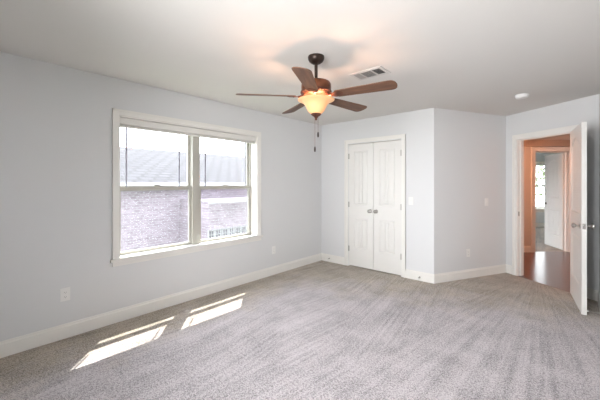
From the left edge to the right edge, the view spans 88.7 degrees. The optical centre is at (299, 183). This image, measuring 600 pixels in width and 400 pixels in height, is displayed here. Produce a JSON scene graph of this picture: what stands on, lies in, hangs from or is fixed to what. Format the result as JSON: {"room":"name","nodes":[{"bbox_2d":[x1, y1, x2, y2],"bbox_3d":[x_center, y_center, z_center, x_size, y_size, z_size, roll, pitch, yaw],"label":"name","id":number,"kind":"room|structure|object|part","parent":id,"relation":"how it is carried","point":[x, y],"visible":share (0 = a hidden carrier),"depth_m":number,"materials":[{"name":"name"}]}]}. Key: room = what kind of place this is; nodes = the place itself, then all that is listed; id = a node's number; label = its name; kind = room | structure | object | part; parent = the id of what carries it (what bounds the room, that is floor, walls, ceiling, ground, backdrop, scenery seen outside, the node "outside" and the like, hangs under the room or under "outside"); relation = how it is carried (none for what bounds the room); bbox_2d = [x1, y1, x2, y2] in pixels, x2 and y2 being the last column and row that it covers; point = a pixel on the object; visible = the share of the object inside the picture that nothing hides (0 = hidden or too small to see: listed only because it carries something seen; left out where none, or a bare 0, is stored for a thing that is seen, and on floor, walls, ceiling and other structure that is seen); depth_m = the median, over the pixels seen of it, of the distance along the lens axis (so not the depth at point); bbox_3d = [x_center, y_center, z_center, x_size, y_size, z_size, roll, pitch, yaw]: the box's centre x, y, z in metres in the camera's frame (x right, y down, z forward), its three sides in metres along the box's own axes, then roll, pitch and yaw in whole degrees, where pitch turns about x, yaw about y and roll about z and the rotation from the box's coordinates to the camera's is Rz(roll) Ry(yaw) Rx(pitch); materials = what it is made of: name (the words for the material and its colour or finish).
{"room":"empty bedroom","nodes":[
{"label":"empty bedroom","id":0,"kind":"room"},
{"bbox_2d":[0,52,320,341],"bbox_3d":[-1.370,0.168,3.742,0.200,2.440,5.312,0,0,42],"label":"wall","id":1,"kind":"structure","parent":0,"point":[56,120],"depth_m":2.89,"materials":[{"name":"white paint"}]},
{"bbox_2d":[60,287,69,301],"bbox_3d":[-2.106,0.996,2.756,0.009,0.116,0.072,0,0,42],"label":"wall outlet","id":2,"kind":"object","parent":1,"relation":"attached to","point":[64,292],"visible":1,"depth_m":2.75,"materials":[{"name":"plastic"}]},
{"bbox_2d":[0,253,321,357],"bbox_3d":[-1.264,1.324,3.701,0.013,0.128,4.992,0,0,42],"label":"baseboard","id":3,"kind":"structure","parent":1,"relation":"attached to","point":[19,344],"depth_m":3.15,"materials":[{"name":"paint"}]},
{"bbox_2d":[110,108,262,266],"bbox_3d":[-1.280,0.040,3.816,0.232,1.570,1.973,0,0,42],"label":"window","id":4,"kind":"structure","parent":1,"relation":"in","point":[253,151],"depth_m":3.80,"materials":[{"name":"paint"}]},
{"bbox_3d":[-1.633,0.389,3.510,0.030,0.724,0.834,0,0,42],"label":"sash","id":5,"kind":"part","parent":4,"relation":"part of","materials":[{"name":"glass"}]},
{"bbox_3d":[-1.658,-0.290,3.532,0.028,0.734,0.834,0,0,42],"label":"sash","id":6,"kind":"part","parent":4,"relation":"part of","materials":[{"name":"plastic"}]},
{"bbox_3d":[-1.256,0.767,3.795,0.169,0.028,1.973,0,0,42],"label":"sill","id":7,"kind":"part","parent":4,"relation":"part of","materials":[{"name":"paint"}]},
{"bbox_2d":[120,117,255,186],"bbox_3d":[-1.254,-0.317,3.793,0.065,0.714,1.785,0,0,42],"label":"window blind","id":8,"kind":"object","parent":4,"relation":"attached to","point":[125,123],"visible":0.91,"depth_m":3.62,"materials":[{"name":"white plastic"}]},
{"bbox_3d":[-1.812,-0.309,3.203,0.015,0.630,0.017,0,0,42],"label":"lift cord","id":9,"kind":"part","parent":8,"relation":"part of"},
{"bbox_3d":[-1.429,-0.309,3.633,0.015,0.630,0.017,0,0,42],"label":"lift cord","id":10,"kind":"part","parent":8,"relation":"part of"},
{"bbox_3d":[-1.253,-0.585,3.792,0.046,0.014,1.777,0,0,42],"label":"rail","id":11,"kind":"part","parent":8,"relation":"part of","materials":[{"name":"white plastic"}]},
{"bbox_3d":[-1.200,-0.309,3.890,0.015,0.630,0.017,0,0,42],"label":"lift cord","id":12,"kind":"part","parent":8,"relation":"part of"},
{"bbox_3d":[-0.778,-0.309,4.365,0.015,0.630,0.017,0,0,42],"label":"lift cord","id":13,"kind":"part","parent":8,"relation":"part of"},
{"bbox_3d":[-1.343,0.043,3.872,0.063,1.458,1.816,0,0,42],"label":"frame","id":14,"kind":"part","parent":4,"relation":"part of","materials":[{"name":"plastic"}]},
{"bbox_3d":[-1.018,0.389,4.203,0.030,0.724,0.834,0,0,42],"label":"sash","id":15,"kind":"part","parent":4,"relation":"part of","materials":[{"name":"glass"}]},
{"bbox_3d":[-1.042,-0.290,4.225,0.028,0.734,0.834,0,0,42],"label":"sash","id":16,"kind":"part","parent":4,"relation":"part of","materials":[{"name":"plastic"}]},
{"bbox_2d":[272,246,275,253],"bbox_3d":[-0.399,1.013,4.677,0.009,0.116,0.072,0,0,42],"label":"wall outlet","id":17,"kind":"object","parent":1,"relation":"attached to","point":[273,247],"visible":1,"depth_m":4.67,"materials":[{"name":"plastic"}]},
{"bbox_2d":[0,227,599,399],"bbox_3d":[3.740,1.417,5.255,6.936,0.061,14.246,0,0,42],"label":"floor","id":18,"kind":"structure","parent":0,"point":[320,330],"depth_m":2.63,"materials":[{"name":"carpet"}]},
{"bbox_2d":[0,0,599,125],"bbox_3d":[0.600,-1.102,2.939,4.210,0.100,6.610,0,0,42],"label":"ceiling","id":19,"kind":"structure","parent":0,"point":[475,56],"depth_m":2.32,"materials":[{"name":"white paint"}]},
{"bbox_2d":[236,53,396,151],"bbox_3d":[0.171,-0.656,2.558,1.250,0.792,1.232,0,0,42],"label":"ceiling fan","id":20,"kind":"object","parent":19,"relation":"hanging from","point":[316,93],"visible":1,"depth_m":2.45,"materials":[{"name":"brown wood"}]},
{"bbox_3d":[-0.277,-0.718,2.498,0.484,0.006,0.132,0,12,-6],"label":"blade","id":21,"kind":"part","parent":20,"relation":"part of","materials":[{"name":"brown wood"}]},
{"bbox_3d":[-0.037,-0.718,2.919,0.132,0.006,0.484,-13,5,-24],"label":"blade","id":22,"kind":"part","parent":20,"relation":"part of","materials":[{"name":"brown wood"}]},
{"bbox_3d":[0.050,-0.718,2.139,0.132,0.006,0.484,12,2,11],"label":"blade","id":23,"kind":"part","parent":20,"relation":"part of","materials":[{"name":"brown wood"}]},
{"bbox_3d":[0.133,-0.633,2.543,0.306,0.126,0.306,0,0,42],"label":"lamp shade","id":24,"kind":"part","parent":20,"relation":"part of","materials":[{"name":"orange glass"}]},
{"bbox_3d":[0.439,-0.718,2.821,0.484,0.006,0.132,0,-12,-42],"label":"blade","id":25,"kind":"part","parent":20,"relation":"part of","materials":[{"name":"brown wood"}]},
{"bbox_3d":[0.492,-0.718,2.338,0.484,0.006,0.132,0,-12,30],"label":"blade","id":26,"kind":"part","parent":20,"relation":"part of","materials":[{"name":"brown wood"}]},
{"bbox_2d":[349,66,390,80],"bbox_3d":[0.667,-1.048,2.933,0.330,0.009,0.216,0,0,42],"label":"ceiling vent","id":27,"kind":"object","parent":19,"relation":"in","point":[376,71],"visible":1,"depth_m":2.92,"materials":[{"name":"metal"}]},
{"bbox_2d":[515,93,528,98],"bbox_3d":[2.639,-1.030,3.650,0.140,0.044,0.140,0,0,42],"label":"smoke detector","id":28,"kind":"object","parent":19,"relation":"attached to","point":[524,95],"visible":1,"depth_m":3.61,"materials":[{"name":"plastic"}]},
{"bbox_2d":[321,108,433,273],"bbox_3d":[1.162,0.168,4.958,1.968,2.440,0.110,0,0,42],"label":"wall","id":29,"kind":"structure","parent":0,"point":[418,126],"depth_m":4.51,"materials":[{"name":"white paint"}]},
{"bbox_2d":[322,253,343,264],"bbox_3d":[0.575,1.324,5.397,0.507,0.128,0.013,0,0,42],"label":"baseboard","id":30,"kind":"structure","parent":29,"relation":"attached to","point":[334,259],"depth_m":5.38,"materials":[{"name":"paint"}]},
{"bbox_2d":[348,143,373,269],"bbox_3d":[0.983,0.361,5.030,0.462,2.022,0.102,0,0,42],"label":"door","id":31,"kind":"structure","parent":29,"relation":"in","point":[360,156],"depth_m":5.03,"materials":[{"name":"paint"}]},
{"bbox_2d":[344,134,405,277],"bbox_3d":[1.157,0.329,4.875,1.058,2.118,0.020,0,0,42],"label":"trim","id":32,"kind":"structure","parent":29,"relation":"attached to","point":[402,137],"depth_m":4.57,"materials":[{"name":"paint"}]},
{"bbox_2d":[349,139,400,144],"bbox_3d":[1.201,0.362,4.923,0.924,2.051,0.106,0,0,42],"label":"trim","id":33,"kind":"structure","parent":29,"relation":"attached to","point":[397,139],"depth_m":4.93,"materials":[{"name":"paint"}]},
{"bbox_2d":[373,140,400,274],"bbox_3d":[1.334,0.361,4.717,0.467,2.022,0.102,0,0,42],"label":"door","id":34,"kind":"structure","parent":29,"relation":"in","point":[387,154],"depth_m":4.73,"materials":[{"name":"paint"}]},
{"bbox_2d":[408,197,412,204],"bbox_3d":[1.614,0.253,4.471,0.072,0.116,0.016,0,0,42],"label":"light switch","id":35,"kind":"object","parent":29,"relation":"attached to","point":[410,199],"visible":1,"depth_m":4.48,"materials":[{"name":"plastic"}]},
{"bbox_2d":[405,269,434,283],"bbox_3d":[1.708,1.324,4.390,0.414,0.128,0.013,0,0,42],"label":"baseboard","id":36,"kind":"structure","parent":29,"relation":"attached to","point":[411,274],"depth_m":4.38,"materials":[{"name":"paint"}]},
{"bbox_2d":[434,108,505,273],"bbox_3d":[2.522,0.168,4.583,1.465,2.440,0.110,0,0,-22],"label":"wall","id":37,"kind":"structure","parent":0,"point":[470,147],"depth_m":4.50,"materials":[{"name":"white paint"}]},
{"bbox_2d":[466,249,469,256],"bbox_3d":[2.465,1.018,4.497,0.072,0.116,0.009,0,0,-21],"label":"wall outlet","id":38,"kind":"object","parent":37,"relation":"attached to","point":[467,250],"visible":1,"depth_m":4.49,"materials":[{"name":"plastic"}]},
{"bbox_2d":[434,264,505,283],"bbox_3d":[2.540,1.324,4.525,1.473,0.128,0.013,0,0,-22],"label":"baseboard","id":39,"kind":"structure","parent":37,"relation":"attached to","point":[491,270],"depth_m":4.50,"materials":[{"name":"paint"}]},
{"bbox_2d":[524,134,569,251],"bbox_3d":[4.671,0.168,6.256,3.235,2.440,0.115,0,0,-1],"label":"wall","id":40,"kind":"structure","parent":0,"point":[527,149],"depth_m":6.20,"materials":[{"name":"orange paint"}]},
{"bbox_2d":[524,246,530,251],"bbox_3d":[3.858,1.324,6.174,1.605,0.128,0.013,0,0,-1],"label":"baseboard","id":41,"kind":"structure","parent":40,"relation":"attached to","point":[526,248],"depth_m":6.18,"materials":[{"name":"paint"}]},
{"bbox_2d":[524,140,569,146],"bbox_3d":[4.673,-0.810,6.166,3.235,0.127,0.065,0,0,-1],"label":"trim","id":42,"kind":"structure","parent":40,"relation":"attached to","point":[533,143],"depth_m":6.15,"materials":[{"name":"beige paint"}]},
{"bbox_2d":[531,147,569,251],"bbox_3d":[5.096,0.327,6.255,0.871,2.123,0.135,0,0,-1],"label":"trim","id":43,"kind":"structure","parent":40,"relation":"attached to","point":[534,150],"depth_m":6.20,"materials":[{"name":"paint"}]},
{"bbox_2d":[543,153,563,249],"bbox_3d":[5.515,0.373,6.653,0.145,2.005,0.710,0,0,13],"label":"door","id":44,"kind":"structure","parent":40,"relation":"in","point":[554,164],"depth_m":6.62,"materials":[{"name":"paint"}]},
{"bbox_2d":[536,153,559,222],"bbox_3d":[6.175,0.168,9.872,6.200,2.440,0.150,0,0,-1],"label":"wall","id":45,"kind":"structure","parent":0,"point":[540,157],"depth_m":9.83,"materials":[{"name":"white paint"}]},
{"bbox_2d":[536,162,544,211],"bbox_3d":[8.096,0.108,9.864,1.580,1.620,0.170,0,0,-1],"label":"window","id":46,"kind":"structure","parent":45,"relation":"in","point":[538,208],"depth_m":9.89,"materials":[{"name":"paint"}]},
{"bbox_2d":[536,223,544,226],"bbox_3d":[6.177,1.324,9.790,6.200,0.128,0.013,0,0,-1],"label":"baseboard","id":47,"kind":"structure","parent":45,"relation":"attached to","point":[537,224],"depth_m":9.82,"materials":[{"name":"paint"}]},
{"bbox_2d":[506,94,598,290],"bbox_3d":[3.436,0.168,4.169,0.115,2.440,1.330,0,0,-14],"label":"wall","id":48,"kind":"structure","parent":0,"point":[586,109],"depth_m":3.79,"materials":[{"name":"white paint"}]},
{"bbox_2d":[506,264,511,273],"bbox_3d":[3.229,1.324,4.749,0.013,0.128,0.105,0,0,-14],"label":"baseboard","id":49,"kind":"structure","parent":48,"relation":"attached to","point":[508,267],"depth_m":4.74,"materials":[{"name":"paint"}]},
{"bbox_2d":[512,124,578,275],"bbox_3d":[3.407,0.329,4.246,0.135,2.119,0.925,0,0,-14],"label":"door frame","id":50,"kind":"structure","parent":48,"relation":"attached to","point":[517,140],"depth_m":4.62,"materials":[{"name":"paint"}]},
{"bbox_2d":[570,122,594,314],"bbox_3d":[3.203,0.365,3.541,0.188,2.022,0.810,0,0,35],"label":"door","id":51,"kind":"structure","parent":48,"relation":"in","point":[578,225],"depth_m":3.33,"materials":[{"name":"paint"}]},
{"bbox_3d":[2.967,0.451,3.302,0.073,0.062,0.062,0,0,35],"label":"knob","id":52,"kind":"part","parent":51,"relation":"part of","materials":[{"name":"silver metal"}]},
{"bbox_2d":[587,287,597,301],"bbox_3d":[3.486,1.324,3.693,0.013,0.128,0.180,0,0,-14],"label":"baseboard","id":53,"kind":"structure","parent":48,"relation":"attached to","point":[592,294],"depth_m":3.66,"materials":[{"name":"paint"}]},
{"bbox_2d":[599,92,599,292],"bbox_3d":[1.658,0.168,1.430,0.120,2.440,5.720,0,0,42],"label":"wall","id":54,"kind":"structure","parent":0,"point":[599,92],"depth_m":3.54,"materials":[{"name":"white paint"}]},
{"bbox_2d":[598,291,599,310],"bbox_3d":[1.648,1.324,1.519,0.013,0.128,5.600,0,0,42],"label":"baseboard","id":55,"kind":"structure","parent":54,"relation":"attached to","point":[598,291],"depth_m":3.47,"materials":[{"name":"paint"}]},
{"label":"outside","id":56,"kind":"structure","parent":0,"visible":0},
{"bbox_3d":[1.661,4.638,1.868,80.000,0.100,85.000,0,0,42],"label":"ground","id":57,"kind":"structure","parent":56,"visible":0},
{"bbox_2d":[120,147,246,251],"bbox_3d":[-1.817,1.488,11.652,25.200,6.400,29.800,0,0,42],"label":"house","id":58,"kind":"structure","parent":57,"relation":"on","point":[149,218],"depth_m":10.66,"materials":[{"name":"brick"}]},
{"bbox_3d":[-2.756,1.638,9.876,0.012,0.270,0.430,0,0,42],"label":"pane","id":59,"kind":"part","parent":58,"relation":"part of","materials":[{"name":"clear glass"}]},
{"bbox_2d":[536,166,544,198],"bbox_3d":[8.681,1.243,13.845,4.133,6.701,2.829,0,0,42],"label":"tree","id":60,"kind":"object","parent":57,"relation":"on","point":[540,178],"visible":0.02,"depth_m":12.55,"materials":[{"name":"green plant"}]}
]}

